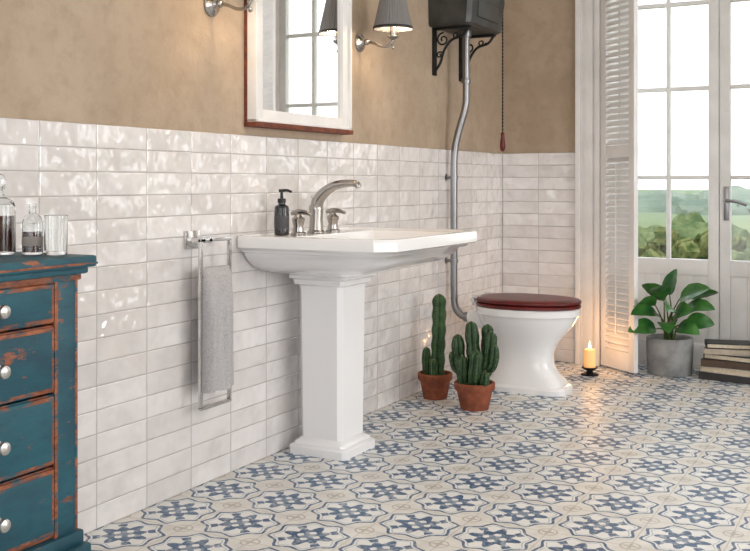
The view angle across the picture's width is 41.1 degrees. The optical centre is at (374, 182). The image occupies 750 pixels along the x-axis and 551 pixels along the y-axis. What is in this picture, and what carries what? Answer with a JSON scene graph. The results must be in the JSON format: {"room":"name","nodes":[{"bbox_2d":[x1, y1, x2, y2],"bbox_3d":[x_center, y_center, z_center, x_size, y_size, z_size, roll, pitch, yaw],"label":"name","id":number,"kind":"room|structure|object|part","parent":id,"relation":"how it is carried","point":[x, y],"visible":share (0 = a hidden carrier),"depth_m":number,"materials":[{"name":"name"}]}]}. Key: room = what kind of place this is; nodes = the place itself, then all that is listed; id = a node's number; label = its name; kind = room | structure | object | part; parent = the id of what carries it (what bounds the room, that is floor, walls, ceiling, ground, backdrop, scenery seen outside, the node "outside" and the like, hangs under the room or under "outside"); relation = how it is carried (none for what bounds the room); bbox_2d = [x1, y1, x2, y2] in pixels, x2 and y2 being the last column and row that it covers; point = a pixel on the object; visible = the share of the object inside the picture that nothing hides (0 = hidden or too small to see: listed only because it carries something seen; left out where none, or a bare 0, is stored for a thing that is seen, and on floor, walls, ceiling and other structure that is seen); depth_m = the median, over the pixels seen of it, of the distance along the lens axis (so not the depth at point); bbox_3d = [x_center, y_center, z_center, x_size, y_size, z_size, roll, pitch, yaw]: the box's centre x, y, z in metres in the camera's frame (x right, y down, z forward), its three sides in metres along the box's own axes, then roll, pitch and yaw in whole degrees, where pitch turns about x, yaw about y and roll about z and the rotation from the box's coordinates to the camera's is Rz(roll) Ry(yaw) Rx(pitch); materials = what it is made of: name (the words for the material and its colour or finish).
{"room":"bathroom","nodes":[
{"label":"bathroom","id":0,"kind":"room"},
{"bbox_2d":[0,0,501,152],"bbox_3d":[-1.005,-0.375,2.678,0.142,2.750,7.770,0,0,28],"label":"wall","id":1,"kind":"structure","parent":0,"point":[159,64],"depth_m":3.28,"materials":[{"name":"beige paint"}]},
{"bbox_2d":[184,230,233,410],"bbox_3d":[-0.532,0.443,3.280,0.106,0.576,0.169,0,0,28],"label":"towel rail","id":2,"kind":"object","parent":1,"relation":"attached to","point":[215,292],"visible":1,"depth_m":3.23,"materials":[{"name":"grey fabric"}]},
{"bbox_2d":[202,265,233,392],"bbox_3d":[-0.517,0.475,3.276,0.076,0.402,0.157,0,0,28],"label":"hanging towel","id":3,"kind":"object","parent":2,"relation":"hanging from","point":[217,292],"depth_m":3.24,"materials":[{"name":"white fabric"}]},
{"bbox_2d":[203,0,252,16],"bbox_3d":[-0.445,-0.675,3.312,0.246,0.230,0.169,0,0,28],"label":"wall sconce","id":4,"kind":"object","parent":1,"relation":"attached to","point":[211,7],"visible":1,"depth_m":3.34,"materials":[{"name":"silver metal"}]},
{"bbox_2d":[0,117,501,533],"bbox_3d":[-1.022,0.415,2.488,0.008,1.170,7.420,0,0,28],"label":"wall tiles","id":5,"kind":"structure","parent":1,"relation":"attached to","point":[129,196],"depth_m":3.30,"materials":[{"name":"tile"}]},
{"bbox_2d":[244,0,352,134],"bbox_3d":[-0.276,-0.679,3.827,0.055,0.961,0.693,0,0,28],"label":"wall mirror","id":6,"kind":"object","parent":1,"relation":"attached to","point":[298,53],"visible":1,"depth_m":3.80,"materials":[{"name":"mirror"}]},
{"bbox_2d":[355,0,412,51],"bbox_3d":[0.041,-0.675,4.219,0.246,0.230,0.169,0,0,28],"label":"wall sconce","id":7,"kind":"object","parent":1,"relation":"attached to","point":[392,16],"visible":1,"depth_m":4.16,"materials":[{"name":"grey fabric"}]},
{"bbox_2d":[428,0,505,321],"bbox_3d":[0.479,-0.195,5.035,0.248,1.782,0.508,0,0,28],"label":"toilet cistern","id":8,"kind":"object","parent":1,"relation":"attached to","point":[467,20],"visible":0.98,"depth_m":5.01,"materials":[{"name":"metal"}]},
{"bbox_3d":[0.665,-0.613,5.207,0.030,0.895,0.030,0,0,28],"label":"pull chain","id":9,"kind":"part","parent":8,"relation":"part of","materials":[{"name":"black metal"}]},
{"bbox_2d":[83,361,749,550],"bbox_3d":[0.984,1.040,1.617,4.650,0.080,7.780,0,0,28],"label":"floor","id":10,"kind":"structure","parent":0,"point":[622,460],"depth_m":3.35,"materials":[{"name":"tile"}]},
{"bbox_2d":[0,251,97,550],"bbox_3d":[-1.074,0.581,1.893,0.454,0.838,1.062,0,0,28],"label":"dresser","id":11,"kind":"object","parent":10,"relation":"on","point":[39,293],"visible":1,"depth_m":2.14,"materials":[{"name":"teal paint"}]},
{"bbox_2d":[0,174,15,254],"bbox_3d":[-0.854,0.070,2.273,0.072,0.183,0.072,0,0,28],"label":"glass decanter","id":12,"kind":"object","parent":11,"relation":"on","point":[7,206],"visible":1,"depth_m":2.25,"materials":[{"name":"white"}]},
{"bbox_2d":[22,204,42,254],"bbox_3d":[-0.778,0.104,2.272,0.047,0.115,0.047,0,0,28],"label":"glass bottle","id":13,"kind":"object","parent":11,"relation":"on","point":[32,223],"visible":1,"depth_m":2.25,"materials":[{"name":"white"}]},
{"bbox_2d":[44,215,67,254],"bbox_3d":[-0.721,0.117,2.261,0.053,0.089,0.053,0,0,28],"label":"glass tumbler","id":14,"kind":"object","parent":11,"relation":"on","point":[55,226],"visible":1,"depth_m":2.24,"materials":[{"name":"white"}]},
{"bbox_2d":[237,227,476,460],"bbox_3d":[-0.031,0.592,3.687,0.598,0.817,0.790,0,0,28],"label":"pedestal sink","id":15,"kind":"object","parent":10,"relation":"on","point":[331,271],"visible":0.99,"depth_m":3.65,"materials":[{"name":"white ceramic"}]},
{"bbox_2d":[274,189,291,235],"bbox_3d":[-0.334,0.105,3.596,0.055,0.167,0.065,0,0,-27],"label":"soap dispenser","id":16,"kind":"object","parent":15,"relation":"on","point":[281,211],"visible":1,"depth_m":3.58,"materials":[{"name":"black glass"}]},
{"bbox_2d":[290,179,360,234],"bbox_3d":[-0.152,0.088,3.752,0.228,0.202,0.308,0,0,28],"label":"faucet","id":17,"kind":"object","parent":15,"relation":"on","point":[315,213],"visible":1,"depth_m":3.76,"materials":[{"name":"silver metal"}]},
{"bbox_2d":[418,293,452,399],"bbox_3d":[0.280,0.757,4.655,0.162,0.486,0.162,0,0,28],"label":"cactus","id":18,"kind":"object","parent":10,"relation":"on","point":[434,380],"visible":1,"depth_m":4.62,"materials":[{"name":"plant"}]},
{"bbox_2d":[449,321,499,411],"bbox_3d":[0.442,0.807,4.431,0.196,0.387,0.194,0,0,-15],"label":"cactus","id":19,"kind":"object","parent":10,"relation":"on","point":[473,385],"visible":1,"depth_m":4.38,"materials":[{"name":"plant"}]},
{"bbox_2d":[467,292,580,396],"bbox_3d":[0.722,0.775,4.866,0.566,0.450,0.377,0,0,28],"label":"toilet","id":20,"kind":"object","parent":10,"relation":"on","point":[528,328],"depth_m":4.75,"materials":[{"name":"ceramic"}]},
{"bbox_2d":[581,342,598,376],"bbox_3d":[1.119,0.911,5.210,0.090,0.178,0.090,0,0,28],"label":"candle holder","id":21,"kind":"object","parent":10,"relation":"on","point":[589,366],"visible":1,"depth_m":5.18,"materials":[{"name":"wax"}]},
{"bbox_2d":[628,269,718,376],"bbox_3d":[1.554,0.726,5.189,0.438,0.548,0.345,0,0,28],"label":"rubber plant","id":22,"kind":"object","parent":10,"relation":"on","point":[669,353],"visible":1,"depth_m":5.16,"materials":[{"name":"green plant"}]},
{"bbox_2d":[699,339,749,384],"bbox_3d":[1.821,0.906,5.103,0.296,0.188,0.220,0,0,36],"label":"book stack","id":23,"kind":"object","parent":10,"relation":"on","point":[722,360],"visible":1,"depth_m":5.04,"materials":[{"name":"beige paper"}]},
{"bbox_2d":[502,0,574,292],"bbox_3d":[2.710,-0.375,4.900,4.308,2.750,0.342,0,0,28],"label":"wall","id":24,"kind":"structure","parent":0,"point":[539,35],"depth_m":5.66,"materials":[{"name":"beige paint"}]},
{"bbox_2d":[503,152,574,362],"bbox_3d":[0.929,0.415,5.656,0.437,1.170,0.008,0,0,28],"label":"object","id":25,"kind":"structure","parent":24,"relation":"attached to","point":[539,188],"depth_m":5.65,"materials":[{"name":"tile"}]},
{"bbox_2d":[575,0,600,365],"bbox_3d":[1.174,-0.275,5.505,0.138,2.550,0.043,0,0,28],"label":"trim","id":26,"kind":"structure","parent":24,"relation":"attached to","point":[587,12],"depth_m":5.50,"materials":[{"name":"white paint"}]},
{"bbox_2d":[610,0,619,274],"bbox_3d":[1.832,-0.225,5.338,1.130,2.450,0.300,0,0,28],"label":"trim","id":27,"kind":"structure","parent":24,"relation":"attached to","point":[611,1],"depth_m":5.54,"materials":[{"name":"white paint"}]},
{"bbox_2d":[601,0,637,372],"bbox_3d":[1.292,-0.186,5.320,0.043,2.348,0.288,0,0,-24],"label":"window shutter","id":28,"kind":"object","parent":24,"relation":"attached to","point":[619,292],"visible":1,"depth_m":5.30,"materials":[{"name":"white paint"}]},
{"bbox_2d":[638,360,699,367],"bbox_3d":[1.858,0.995,5.386,1.074,0.010,0.070,0,0,28],"label":"trim","id":29,"kind":"structure","parent":24,"relation":"attached to","point":[639,361],"depth_m":5.48,"materials":[{"name":"white paint"}]},
{"bbox_2d":[620,0,719,364],"bbox_3d":[1.619,-0.213,5.511,0.535,2.403,0.045,0,0,28],"label":"door","id":30,"kind":"structure","parent":24,"relation":"in","point":[706,272],"depth_m":5.44,"materials":[{"name":"white paint"}]},
{"bbox_2d":[720,0,749,340],"bbox_3d":[2.082,-0.213,5.233,0.535,2.403,0.098,0,0,28],"label":"door","id":31,"kind":"structure","parent":24,"relation":"in","point":[734,274],"depth_m":5.34,"materials":[{"name":"white paint"}]},
{"label":"outside","id":32,"kind":"structure","parent":0,"visible":0},
{"bbox_2d":[638,190,749,232],"bbox_3d":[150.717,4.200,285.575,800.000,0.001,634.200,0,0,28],"label":"ground","id":33,"kind":"structure","parent":32,"point":[645,219],"depth_m":118.32,"materials":[{"name":"green plant"}]},
{"bbox_2d":[638,185,749,214],"bbox_3d":[82.928,4.063,127.066,160.800,7.848,39.250,0,0,28],"label":"treeline","id":34,"kind":"object","parent":33,"relation":"on","point":[652,201],"visible":0.12,"depth_m":144.05,"materials":[{"name":"green plant"}]},
{"bbox_2d":[638,227,749,260],"bbox_3d":[8.294,4.009,14.962,11.512,7.205,6.002,0,0,28],"label":"hedge","id":35,"kind":"object","parent":33,"relation":"on","point":[681,247],"visible":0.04,"depth_m":14.94,"materials":[{"name":"green plant"}]},
{"bbox_2d":[638,211,749,260],"bbox_3d":[27.951,4.155,46.093,43.940,5.604,20.058,0,0,28],"label":"trees","id":36,"kind":"object","parent":33,"relation":"on","point":[689,225],"visible":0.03,"depth_m":50.94,"materials":[{"name":"green plant"}]}
]}

